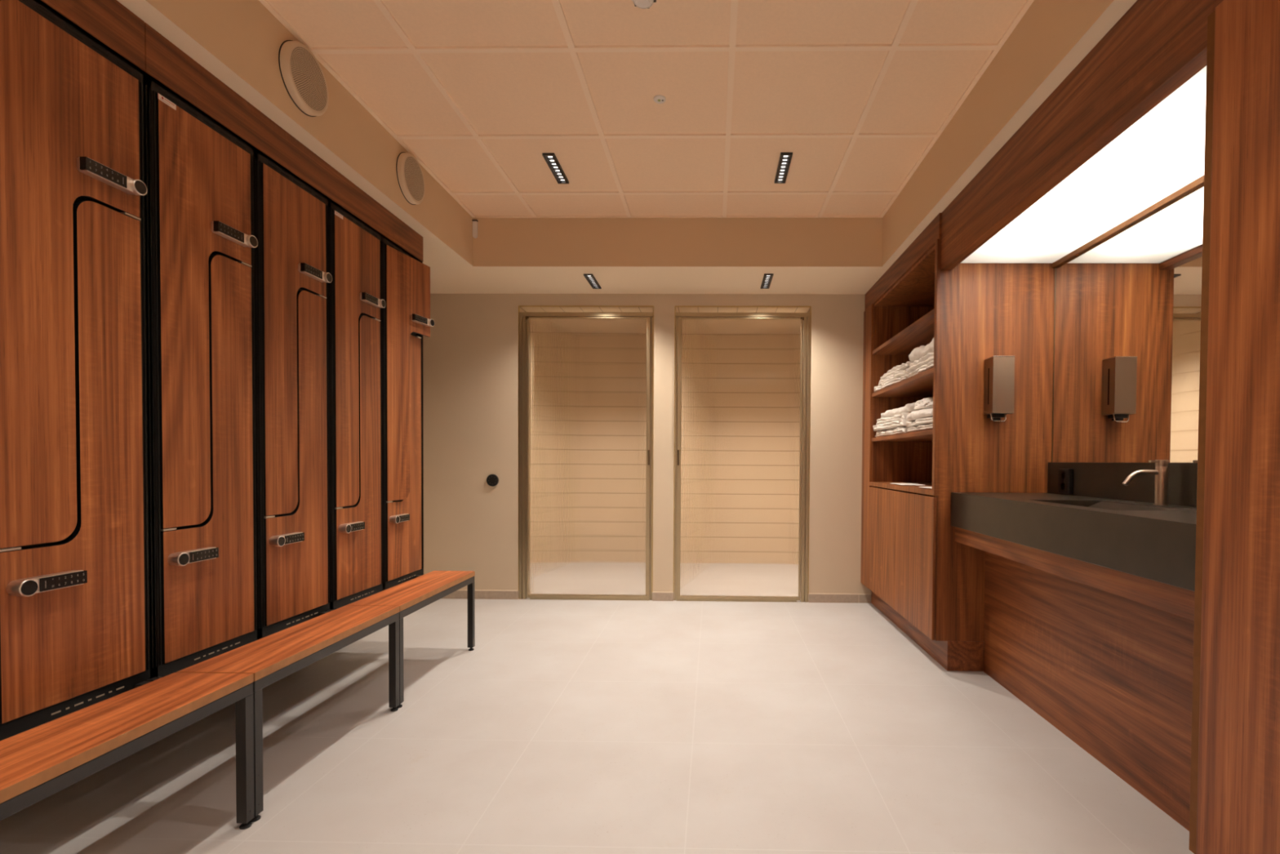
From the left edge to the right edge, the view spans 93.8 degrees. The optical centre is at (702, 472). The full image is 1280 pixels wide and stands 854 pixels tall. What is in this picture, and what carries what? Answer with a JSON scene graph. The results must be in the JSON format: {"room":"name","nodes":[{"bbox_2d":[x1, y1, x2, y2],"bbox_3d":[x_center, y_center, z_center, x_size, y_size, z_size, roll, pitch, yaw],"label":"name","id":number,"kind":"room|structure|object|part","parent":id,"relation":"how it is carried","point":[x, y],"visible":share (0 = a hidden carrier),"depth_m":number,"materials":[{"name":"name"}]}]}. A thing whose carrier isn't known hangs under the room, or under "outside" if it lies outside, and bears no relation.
{"room":"changing room","nodes":[
{"label":"changing room","id":0,"kind":"room"},
{"bbox_2d":[40,0,422,262],"bbox_3d":[-1.610,-1.182,0.513,0.029,0.137,5.576,0,1,1],"label":"fascia","id":1,"kind":"object","parent":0,"point":[111,23],"visible":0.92,"depth_m":1.94,"materials":[{"name":"brown wood"}]},
{"bbox_2d":[116,0,506,293],"bbox_3d":[-1.840,-1.457,1.060,0.664,0.387,6.712,0,1,1],"label":"soffit","id":2,"kind":"structure","parent":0,"point":[238,42],"depth_m":2.35,"materials":[{"name":"beige paint"}]},
{"bbox_2d":[278,40,328,116],"bbox_3d":[-1.473,-1.459,2.211,0.029,0.238,0.238,0,1,1],"label":"wall speaker","id":3,"kind":"object","parent":2,"relation":"attached to","point":[303,77],"visible":1,"depth_m":2.18,"materials":[{"name":"brown"}]},
{"bbox_2d":[289,45,327,111],"bbox_3d":[-1.460,-1.459,2.211,0.003,0.207,0.207,0,1,1],"label":"grille","id":4,"kind":"object","parent":3,"relation":"attached to","point":[308,83],"depth_m":2.20,"materials":[{"name":"beige plastic"}]},
{"bbox_2d":[395,151,425,204],"bbox_3d":[-1.459,-1.474,2.990,0.029,0.238,0.238,0,1,1],"label":"wall speaker","id":5,"kind":"object","parent":2,"relation":"attached to","point":[410,175],"visible":1,"depth_m":2.96,"materials":[{"name":"brown"}]},
{"bbox_2d":[404,155,424,201],"bbox_3d":[-1.446,-1.474,2.990,0.003,0.207,0.207,0,1,1],"label":"grille","id":6,"kind":"object","parent":5,"relation":"attached to","point":[414,181],"depth_m":2.98,"materials":[{"name":"beige plastic"}]},
{"bbox_2d":[0,562,1194,853],"bbox_3d":[-0.194,1.052,1.924,4.160,0.100,8.600,0,1,1],"label":"floor","id":7,"kind":"structure","parent":0,"point":[567,726],"depth_m":2.10,"materials":[{"name":"stone"}]},
{"bbox_2d":[0,0,154,740],"bbox_3d":[-1.811,-0.067,1.517,0.524,2.132,0.402,0,1,1],"label":"locker","id":8,"kind":"object","parent":7,"relation":"on","point":[77,592],"visible":0.99,"depth_m":1.49,"materials":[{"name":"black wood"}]},
{"bbox_3d":[-1.597,0.176,1.367,0.019,0.005,0.043,0,1,1],"label":"pivot plate","id":9,"kind":"part","parent":8,"relation":"part of","materials":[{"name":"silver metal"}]},
{"bbox_3d":[-1.571,0.266,1.376,0.035,0.040,0.040,0,1,1],"label":"knob","id":10,"kind":"part","parent":8,"relation":"part of","materials":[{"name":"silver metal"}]},
{"bbox_3d":[-1.591,-0.462,1.505,0.018,1.262,0.342,0,1,1],"label":"door","id":11,"kind":"part","parent":8,"relation":"part of","materials":[{"name":"brown wood"}]},
{"bbox_3d":[-1.593,-0.068,1.513,0.018,1.270,0.342,0,1,1],"label":"door","id":12,"kind":"part","parent":8,"relation":"part of","materials":[{"name":"brown wood"}]},
{"bbox_3d":[-1.586,-0.710,1.650,0.019,0.005,0.044,0,1,1],"label":"pivot plate","id":13,"kind":"part","parent":8,"relation":"part of","materials":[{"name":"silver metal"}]},
{"bbox_3d":[-1.560,-0.783,1.637,0.035,0.040,0.040,0,1,1],"label":"knob","id":14,"kind":"part","parent":8,"relation":"part of","materials":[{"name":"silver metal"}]},
{"bbox_2d":[0,672,254,829],"bbox_3d":[-1.439,0.791,1.305,0.316,0.431,0.782,0,1,1],"label":"bench","id":15,"kind":"object","parent":7,"relation":"on","point":[37,762],"visible":1,"depth_m":1.38,"materials":[{"name":"brown wood"}]},
{"bbox_3d":[-1.289,0.804,1.680,0.030,0.356,0.029,0,1,1],"label":"leg","id":16,"kind":"part","parent":15,"relation":"part of","materials":[{"name":"black metal"}]},
{"bbox_2d":[146,73,259,676],"bbox_3d":[-1.804,-0.074,1.919,0.524,2.132,0.402,0,1,1],"label":"locker","id":17,"kind":"object","parent":7,"relation":"on","point":[203,242],"visible":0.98,"depth_m":1.87,"materials":[{"name":"black wood"}]},
{"bbox_3d":[-1.590,0.168,1.769,0.019,0.005,0.043,0,1,1],"label":"pivot plate","id":18,"kind":"part","parent":17,"relation":"part of","materials":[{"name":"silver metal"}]},
{"bbox_3d":[-1.565,0.258,1.778,0.035,0.040,0.040,0,1,1],"label":"knob","id":19,"kind":"part","parent":17,"relation":"part of","materials":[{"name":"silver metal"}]},
{"bbox_3d":[-1.584,-0.470,1.907,0.018,1.262,0.342,0,1,1],"label":"door","id":20,"kind":"part","parent":17,"relation":"part of","materials":[{"name":"brown wood"}]},
{"bbox_3d":[-1.587,-0.075,1.915,0.018,1.270,0.342,0,1,1],"label":"door","id":21,"kind":"part","parent":17,"relation":"part of","materials":[{"name":"brown wood"}]},
{"bbox_3d":[-1.579,-0.718,2.052,0.019,0.005,0.044,0,1,1],"label":"pivot plate","id":22,"kind":"part","parent":17,"relation":"part of","materials":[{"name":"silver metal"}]},
{"bbox_3d":[-1.553,-0.791,2.038,0.035,0.040,0.040,0,1,1],"label":"knob","id":23,"kind":"part","parent":17,"relation":"part of","materials":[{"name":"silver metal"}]},
{"bbox_2d":[146,605,399,822],"bbox_3d":[-1.425,0.775,2.092,0.316,0.431,0.782,0,1,1],"label":"bench","id":24,"kind":"object","parent":7,"relation":"on","point":[271,658],"visible":0.83,"depth_m":1.96,"materials":[{"name":"brown wood"}]},
{"bbox_3d":[-1.289,0.803,1.713,0.030,0.356,0.029,0,1,1],"label":"leg","id":25,"kind":"part","parent":24,"relation":"part of","materials":[{"name":"black metal"}]},
{"bbox_3d":[-1.424,0.602,2.088,0.315,0.032,0.782,0,1,1],"label":"frame","id":26,"kind":"part","parent":24,"relation":"part of","materials":[{"name":"black metal"}]},
{"bbox_3d":[-1.276,0.789,2.466,0.030,0.356,0.029,0,1,1],"label":"leg","id":27,"kind":"part","parent":24,"relation":"part of","materials":[{"name":"black metal"}]},
{"bbox_2d":[255,147,332,639],"bbox_3d":[-1.797,-0.082,2.321,0.524,2.132,0.402,0,1,1],"label":"locker","id":28,"kind":"object","parent":7,"relation":"on","point":[294,277],"visible":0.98,"depth_m":2.28,"materials":[{"name":"black wood"}]},
{"bbox_3d":[-1.583,0.161,2.171,0.019,0.005,0.043,0,1,1],"label":"pivot plate","id":29,"kind":"part","parent":28,"relation":"part of","materials":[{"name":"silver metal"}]},
{"bbox_3d":[-1.557,0.250,2.180,0.035,0.040,0.040,0,1,1],"label":"knob","id":30,"kind":"part","parent":28,"relation":"part of","materials":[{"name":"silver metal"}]},
{"bbox_3d":[-1.577,-0.478,2.309,0.018,1.262,0.342,0,1,1],"label":"door","id":31,"kind":"part","parent":28,"relation":"part of","materials":[{"name":"brown wood"}]},
{"bbox_3d":[-1.579,-0.083,2.317,0.018,1.270,0.342,0,1,1],"label":"door","id":32,"kind":"part","parent":28,"relation":"part of","materials":[{"name":"brown wood"}]},
{"bbox_3d":[-1.546,-0.799,2.441,0.035,0.040,0.040,0,1,1],"label":"knob","id":33,"kind":"part","parent":28,"relation":"part of","materials":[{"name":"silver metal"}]},
{"bbox_2d":[328,198,385,608],"bbox_3d":[-1.790,-0.090,2.723,0.524,2.132,0.402,0,1,1],"label":"locker","id":34,"kind":"object","parent":7,"relation":"on","point":[357,303],"visible":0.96,"depth_m":2.69,"materials":[{"name":"black wood"}]},
{"bbox_3d":[-1.550,0.242,2.583,0.035,0.040,0.040,0,1,1],"label":"knob","id":35,"kind":"part","parent":34,"relation":"part of","materials":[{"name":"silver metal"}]},
{"bbox_3d":[-1.570,-0.486,2.711,0.018,1.262,0.342,0,1,1],"label":"door","id":36,"kind":"part","parent":34,"relation":"part of","materials":[{"name":"brown wood"}]},
{"bbox_3d":[-1.572,-0.091,2.719,0.018,1.270,0.342,0,1,1],"label":"door","id":37,"kind":"part","parent":34,"relation":"part of","materials":[{"name":"brown wood"}]},
{"bbox_3d":[-1.539,-0.807,2.843,0.035,0.040,0.040,0,1,1],"label":"knob","id":38,"kind":"part","parent":34,"relation":"part of","materials":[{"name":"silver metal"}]},
{"bbox_2d":[325,570,475,707],"bbox_3d":[-1.411,0.760,2.878,0.316,0.431,0.782,0,1,1],"label":"bench","id":39,"kind":"object","parent":7,"relation":"on","point":[414,594],"visible":0.76,"depth_m":2.80,"materials":[{"name":"brown wood"}]},
{"bbox_3d":[-1.411,0.586,2.874,0.315,0.032,0.782,0,1,1],"label":"frame","id":40,"kind":"part","parent":39,"relation":"part of","materials":[{"name":"black metal"}]},
{"bbox_3d":[-1.275,0.788,2.499,0.030,0.356,0.029,0,1,1],"label":"leg","id":41,"kind":"part","parent":39,"relation":"part of","materials":[{"name":"black metal"}]},
{"bbox_3d":[-1.262,0.774,3.252,0.030,0.356,0.029,0,1,1],"label":"leg","id":42,"kind":"part","parent":39,"relation":"part of","materials":[{"name":"black metal"}]},
{"bbox_2d":[382,235,434,590],"bbox_3d":[-1.757,-0.097,3.124,0.576,2.132,0.402,0,1,1],"label":"locker","id":43,"kind":"object","parent":7,"relation":"on","point":[406,319],"visible":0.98,"depth_m":3.07,"materials":[{"name":"black wood"}]},
{"bbox_3d":[-1.543,0.235,2.985,0.035,0.040,0.040,0,1,1],"label":"knob","id":44,"kind":"part","parent":43,"relation":"part of","materials":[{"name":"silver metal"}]},
{"bbox_3d":[-1.565,-0.099,3.121,0.018,1.270,0.342,0,1,1],"label":"door","id":45,"kind":"part","parent":43,"relation":"part of","materials":[{"name":"brown wood"}]},
{"bbox_3d":[-1.535,-0.493,3.112,0.018,1.262,0.342,1,1,10],"label":"door","id":46,"kind":"part","parent":43,"relation":"part of","materials":[{"name":"brown wood"}]},
{"bbox_3d":[-1.483,-0.814,3.237,0.035,0.040,0.040,1,1,10],"label":"knob","id":47,"kind":"part","parent":43,"relation":"part of","materials":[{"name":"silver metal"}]},
{"bbox_2d":[860,239,1054,671],"bbox_3d":[1.460,-0.093,3.668,0.590,2.141,1.434,0,1,1],"label":"tall cabinet","id":48,"kind":"object","parent":7,"relation":"on","point":[930,584],"visible":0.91,"depth_m":2.96,"materials":[{"name":"brown wood"}]},
{"bbox_3d":[1.173,0.462,3.885,0.016,0.715,0.590,0,1,1],"label":"door","id":49,"kind":"part","parent":48,"relation":"part of","materials":[{"name":"brown wood"}]},
{"bbox_2d":[874,373,908,392],"bbox_3d":[1.348,-0.565,3.792,0.345,0.039,0.682,0,1,1],"label":"folded towel","id":50,"kind":"object","parent":48,"relation":"on","point":[895,380],"visible":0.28,"depth_m":3.76,"materials":[{"name":"beige fabric"}]},
{"bbox_2d":[878,368,911,386],"bbox_3d":[1.352,-0.604,3.766,0.337,0.037,0.626,0,1,1],"label":"folded towel","id":51,"kind":"object","parent":50,"relation":"on","point":[900,373],"visible":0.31,"depth_m":3.68,"materials":[{"name":"beige fabric"}]},
{"bbox_2d":[880,360,913,379],"bbox_3d":[1.350,-0.645,3.744,0.321,0.045,0.572,0,1,1],"label":"folded towel","id":52,"kind":"object","parent":51,"relation":"on","point":[904,366],"visible":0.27,"depth_m":3.67,"materials":[{"name":"beige fabric"}]},
{"bbox_2d":[874,426,911,437],"bbox_3d":[1.349,-0.257,3.806,0.340,0.043,0.640,0,1,1],"label":"folded towel","id":53,"kind":"object","parent":48,"relation":"on","point":[903,429],"visible":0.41,"depth_m":3.77,"materials":[{"name":"beige fabric"}]},
{"bbox_2d":[872,418,908,431],"bbox_3d":[1.345,-0.300,3.811,0.348,0.041,0.672,0,1,1],"label":"folded towel","id":54,"kind":"object","parent":53,"relation":"on","point":[895,424],"visible":0.41,"depth_m":3.77,"materials":[{"name":"beige fabric"}]},
{"bbox_2d":[875,412,910,424],"bbox_3d":[1.347,-0.342,3.812,0.325,0.039,0.631,0,1,1],"label":"folded towel","id":55,"kind":"object","parent":54,"relation":"on","point":[903,415],"visible":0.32,"depth_m":3.74,"materials":[{"name":"beige fabric"}]},
{"bbox_2d":[880,402,915,417],"bbox_3d":[1.355,-0.392,3.760,0.314,0.062,0.593,0,1,1],"label":"folded towel","id":56,"kind":"object","parent":55,"relation":"on","point":[909,407],"visible":0.32,"depth_m":3.68,"materials":[{"name":"beige fabric"}]},
{"bbox_3d":[1.174,-0.170,3.671,0.018,1.991,1.434,0,1,1],"label":"frame","id":57,"kind":"part","parent":48,"relation":"part of","materials":[{"name":"brown wood"}]},
{"bbox_2d":[871,429,933,441],"bbox_3d":[1.453,-0.216,3.571,0.562,0.025,1.183,0,1,1],"label":"shelf","id":58,"kind":"object","parent":48,"relation":"attached to","point":[924,435],"depth_m":3.61,"materials":[{"name":"brown wood"}]},
{"bbox_2d":[871,367,933,397],"bbox_3d":[1.455,-0.526,3.565,0.562,0.025,1.183,0,1,1],"label":"shelf","id":59,"kind":"object","parent":48,"relation":"attached to","point":[921,384],"depth_m":3.68,"materials":[{"name":"brown wood"}]},
{"bbox_2d":[872,308,934,355],"bbox_3d":[1.457,-0.822,3.559,0.562,0.025,1.183,0,1,1],"label":"shelf","id":60,"kind":"object","parent":48,"relation":"attached to","point":[921,332],"depth_m":3.63,"materials":[{"name":"brown wood"}]},
{"bbox_2d":[889,483,924,485],"bbox_3d":[1.253,0.070,3.658,0.141,0.006,0.252,0,1,1],"label":"folded towel","id":61,"kind":"object","parent":48,"relation":"in","point":[903,484],"visible":0.98,"depth_m":3.55,"materials":[{"name":"beige fabric"}]},
{"bbox_3d":[1.162,0.474,3.279,0.016,0.715,0.616,0,1,1],"label":"door","id":62,"kind":"part","parent":48,"relation":"part of","materials":[{"name":"brown wood"}]},
{"bbox_2d":[906,423,933,432],"bbox_3d":[1.342,-0.241,3.227,0.332,0.033,0.478,0,1,1],"label":"folded towel","id":63,"kind":"object","parent":48,"relation":"on","point":[920,428],"visible":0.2,"depth_m":3.24,"materials":[{"name":"beige fabric"}]},
{"bbox_2d":[906,417,933,426],"bbox_3d":[1.341,-0.275,3.229,0.337,0.033,0.478,0,1,1],"label":"folded towel","id":64,"kind":"object","parent":63,"relation":"on","point":[923,421],"visible":0.26,"depth_m":3.24,"materials":[{"name":"beige fabric"}]},
{"bbox_2d":[905,408,933,421],"bbox_3d":[1.334,-0.322,3.221,0.331,0.059,0.477,0,1,1],"label":"folded towel","id":65,"kind":"object","parent":64,"relation":"on","point":[923,413],"visible":0.29,"depth_m":3.24,"materials":[{"name":"beige fabric"}]},
{"bbox_2d":[914,397,933,410],"bbox_3d":[1.258,-0.386,3.323,0.134,0.066,0.242,0,1,1],"label":"towel","id":66,"kind":"object","parent":65,"relation":"on","point":[925,403],"visible":0.56,"depth_m":3.27,"materials":[{"name":"beige fabric"}]},
{"bbox_2d":[907,360,933,377],"bbox_3d":[1.341,-0.556,3.216,0.341,0.043,0.474,0,1,1],"label":"folded towel","id":67,"kind":"object","parent":48,"relation":"on","point":[930,365],"visible":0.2,"depth_m":3.19,"materials":[{"name":"beige fabric"}]},
{"bbox_2d":[907,352,933,371],"bbox_3d":[1.341,-0.601,3.212,0.340,0.045,0.466,0,1,1],"label":"folded towel","id":68,"kind":"object","parent":67,"relation":"on","point":[929,357],"visible":0.24,"depth_m":3.23,"materials":[{"name":"beige fabric"}]},
{"bbox_2d":[908,337,933,361],"bbox_3d":[1.337,-0.674,3.195,0.329,0.100,0.429,0,1,1],"label":"folded towel","id":69,"kind":"object","parent":68,"relation":"on","point":[917,353],"visible":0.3,"depth_m":3.26,"materials":[{"name":"beige fabric"}]},
{"bbox_2d":[919,486,932,488],"bbox_3d":[1.245,0.080,3.153,0.140,0.006,0.210,0,1,1],"label":"folded towel","id":70,"kind":"object","parent":48,"relation":"in","point":[930,487],"visible":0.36,"depth_m":3.18,"materials":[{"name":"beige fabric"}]},
{"bbox_2d":[983,355,1014,421],"bbox_3d":[1.440,-0.406,2.896,0.104,0.316,0.096,0,1,1],"label":"soap dispenser","id":71,"kind":"object","parent":48,"relation":"attached to","point":[999,371],"visible":1,"depth_m":2.85,"materials":[{"name":"brown metal"}]},
{"bbox_3d":[1.435,-0.271,2.900,0.078,0.046,0.038,0,1,1],"label":"lever","id":72,"kind":"part","parent":71,"relation":"part of","materials":[{"name":"silver metal"}]},
{"bbox_3d":[1.443,-0.557,2.893,0.102,0.004,0.096,0,1,1],"label":"lid","id":73,"kind":"part","parent":71,"relation":"part of","materials":[{"name":"silver metal"}]},
{"bbox_2d":[865,0,1223,310],"bbox_3d":[1.192,-1.132,2.539,0.064,0.279,3.661,0,1,1],"label":"fascia","id":74,"kind":"object","parent":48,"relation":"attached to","point":[1156,46],"visible":0.85,"depth_m":1.84,"materials":[{"name":"brown wood"}]},
{"bbox_2d":[983,551,1194,831],"bbox_3d":[1.400,0.643,2.166,0.018,0.726,1.597,0,1,1],"label":"panel","id":75,"kind":"object","parent":7,"relation":"on","point":[1112,673],"visible":0.67,"depth_m":2.07,"materials":[{"name":"brown wood"}]},
{"bbox_2d":[1087,462,1155,462],"bbox_3d":[1.728,-0.116,2.146,0.020,2.250,1.599,0,1,1],"label":"panel","id":76,"kind":"object","parent":7,"relation":"on","point":[1087,462],"visible":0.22,"depth_m":2.45,"materials":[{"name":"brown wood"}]},
{"bbox_2d":[951,462,1197,620],"bbox_3d":[1.467,0.160,2.156,0.493,0.395,1.598,0,1,1],"label":"countertop","id":77,"kind":"structure","parent":76,"relation":"attached to","point":[1108,535],"depth_m":2.04,"materials":[{"name":"stone"}]},
{"bbox_2d":[1057,468,1073,493],"bbox_3d":[1.693,0.039,2.777,0.024,0.115,0.086,0,1,1],"label":"power socket","id":78,"kind":"object","parent":77,"relation":"attached to","point":[1065,476],"visible":1,"depth_m":2.76,"materials":[{"name":"black plastic"}]},
{"bbox_2d":[1060,471,1066,479],"bbox_3d":[1.685,0.013,2.777,0.007,0.039,0.039,0,1,1],"label":"outlet","id":79,"kind":"object","parent":78,"relation":"attached to","point":[1063,473],"depth_m":2.78,"materials":[{"name":"black plastic"}]},
{"bbox_2d":[1047,462,1197,506],"bbox_3d":[1.704,0.040,2.149,0.020,0.152,1.598,0,1,1],"label":"backsplash","id":80,"kind":"structure","parent":77,"relation":"on","point":[1098,480],"depth_m":2.40,"materials":[{"name":"stone"}]},
{"bbox_2d":[1122,459,1168,505],"bbox_3d":[1.590,0.035,2.139,0.159,0.162,0.045,0,1,1],"label":"tap","id":81,"kind":"object","parent":77,"relation":"on","point":[1161,471],"visible":1,"depth_m":2.13,"materials":[{"name":"silver metal"}]},
{"bbox_3d":[1.579,0.018,2.138,0.137,0.060,0.018,0,1,1],"label":"spout","id":82,"kind":"part","parent":81,"relation":"part of","materials":[{"name":"silver metal"}]},
{"bbox_3d":[1.636,-0.035,2.136,0.061,0.022,0.038,0,1,1],"label":"handle","id":83,"kind":"part","parent":81,"relation":"part of","materials":[{"name":"silver metal"}]},
{"bbox_2d":[1051,175,1204,462],"bbox_3d":[1.711,-0.525,2.138,0.018,0.976,1.598,0,1,1],"label":"mirror","id":84,"kind":"object","parent":76,"relation":"attached to","point":[1128,300],"visible":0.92,"depth_m":2.38,"materials":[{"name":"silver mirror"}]},
{"bbox_3d":[1.731,-0.529,2.935,0.002,0.954,0.004,0,1,1],"label":"edge trim","id":85,"kind":"part","parent":84,"relation":"part of","materials":[{"name":"brown wood"}]},
{"bbox_2d":[1189,0,1279,853],"bbox_3d":[1.418,0.005,1.040,0.600,2.045,0.628,0,1,1],"label":"wood end panel","id":86,"kind":"object","parent":7,"relation":"on","point":[1235,776],"visible":1,"depth_m":1.24,"materials":[{"name":"brown wood"}]},
{"bbox_2d":[258,0,1034,217],"bbox_3d":[-0.216,-1.593,0.721,2.594,0.080,6.095,0,1,1],"label":"ceiling","id":87,"kind":"structure","parent":0,"point":[859,92],"depth_m":2.49,"materials":[{"name":"tile"}]},
{"bbox_2d":[542,152,568,183],"bbox_3d":[-0.773,-1.605,3.152,0.060,0.011,0.310,0,1,1],"label":"recessed light","id":88,"kind":"object","parent":87,"relation":"in","point":[550,158],"visible":1,"depth_m":3.13,"materials":[{"name":"black metal"}]},
{"bbox_2d":[631,0,656,8],"bbox_3d":[-0.194,-1.560,1.949,0.108,0.048,0.108,0,1,1],"label":"smoke detector","id":89,"kind":"object","parent":87,"relation":"attached to","point":[643,4],"visible":1,"depth_m":1.95,"materials":[{"name":"beige plastic"}]},
{"bbox_2d":[653,95,666,103],"bbox_3d":[-0.182,-1.590,2.542,0.052,0.011,0.052,0,1,1],"label":"ceiling sensor","id":90,"kind":"object","parent":87,"relation":"attached to","point":[657,99],"visible":1,"depth_m":2.53,"materials":[{"name":"beige plastic"}]},
{"bbox_2d":[774,152,792,183],"bbox_3d":[0.424,-1.598,3.131,0.060,0.011,0.310,0,1,1],"label":"recessed light","id":91,"kind":"object","parent":87,"relation":"in","point":[784,160],"visible":1,"depth_m":3.12,"materials":[{"name":"black metal"}]},
{"bbox_2d":[422,293,871,602],"bbox_3d":[-0.140,-0.298,4.514,3.960,2.500,0.212,0,1,1],"label":"wall","id":92,"kind":"structure","parent":0,"point":[471,352],"depth_m":4.42,"materials":[{"name":"beige paint"}]},
{"bbox_2d":[486,474,498,486],"bbox_3d":[-1.562,0.057,4.436,0.090,0.090,0.013,0,1,1],"label":"wall thermostat","id":93,"kind":"object","parent":92,"relation":"attached to","point":[492,480],"visible":1,"depth_m":4.43,"materials":[{"name":"black plastic"}]},
{"bbox_2d":[519,311,653,600],"bbox_3d":[-0.868,-0.121,4.439,0.994,2.137,0.065,0,1,1],"label":"door","id":94,"kind":"structure","parent":92,"relation":"in","point":[586,392],"depth_m":4.44,"materials":[{"name":"clear glass"}]},
{"bbox_2d":[441,589,871,603],"bbox_3d":[-0.441,0.919,4.433,3.376,0.066,0.012,0,1,1],"label":"baseboard","id":95,"kind":"structure","parent":92,"relation":"attached to","point":[460,593],"depth_m":4.42,"materials":[{"name":"tile"}]},
{"bbox_2d":[674,312,810,601],"bbox_3d":[0.292,-0.113,4.419,0.992,2.137,0.065,0,1,1],"label":"door","id":96,"kind":"structure","parent":92,"relation":"in","point":[742,380],"depth_m":4.42,"materials":[{"name":"clear glass"}]},
{"bbox_2d":[649,370,651,562],"bbox_3d":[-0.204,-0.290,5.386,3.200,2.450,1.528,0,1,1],"label":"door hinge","id":97,"kind":"structure","parent":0,"point":[651,371],"depth_m":6.04,"materials":[{"name":"metal"}]},
{"bbox_2d":[473,217,882,293],"bbox_3d":[-0.158,-1.505,4.079,2.594,0.387,0.617,0,1,1],"label":"soffit","id":98,"kind":"structure","parent":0,"point":[519,255],"depth_m":3.78,"materials":[{"name":"beige paint"}]},
{"bbox_2d":[471,219,478,238],"bbox_3d":[-1.443,-1.546,3.782,0.031,0.112,0.018,0,1,1],"label":"sensor","id":99,"kind":"object","parent":98,"relation":"attached to","point":[474,221],"visible":1,"depth_m":3.77,"materials":[{"name":"beige plastic"}]},
{"bbox_2d":[583,274,601,288],"bbox_3d":[-0.752,-1.311,4.089,0.060,0.009,0.310,0,1,1],"label":"recessed light","id":100,"kind":"object","parent":98,"relation":"attached to","point":[590,278],"visible":1,"depth_m":4.08,"materials":[{"name":"black metal"}]},
{"bbox_2d":[760,273,773,288],"bbox_3d":[0.438,-1.303,4.061,0.060,0.009,0.310,0,1,1],"label":"recessed light","id":101,"kind":"object","parent":98,"relation":"attached to","point":[767,277],"visible":1,"depth_m":4.04,"materials":[{"name":"black metal"}]},
{"bbox_2d":[858,0,1137,293],"bbox_3d":[1.436,-1.435,1.004,0.702,0.387,6.712,0,1,1],"label":"soffit","id":102,"kind":"structure","parent":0,"point":[1052,37],"depth_m":2.22,"materials":[{"name":"beige paint"}]},
{"bbox_2d":[960,66,1206,263],"bbox_3d":[1.469,-1.135,2.131,0.505,0.239,1.598,0,1,1],"label":"light panel","id":103,"kind":"object","parent":102,"relation":"attached to","point":[1162,153],"visible":0.46,"depth_m":2.11,"materials":[{"name":"white plastic"}]}
]}

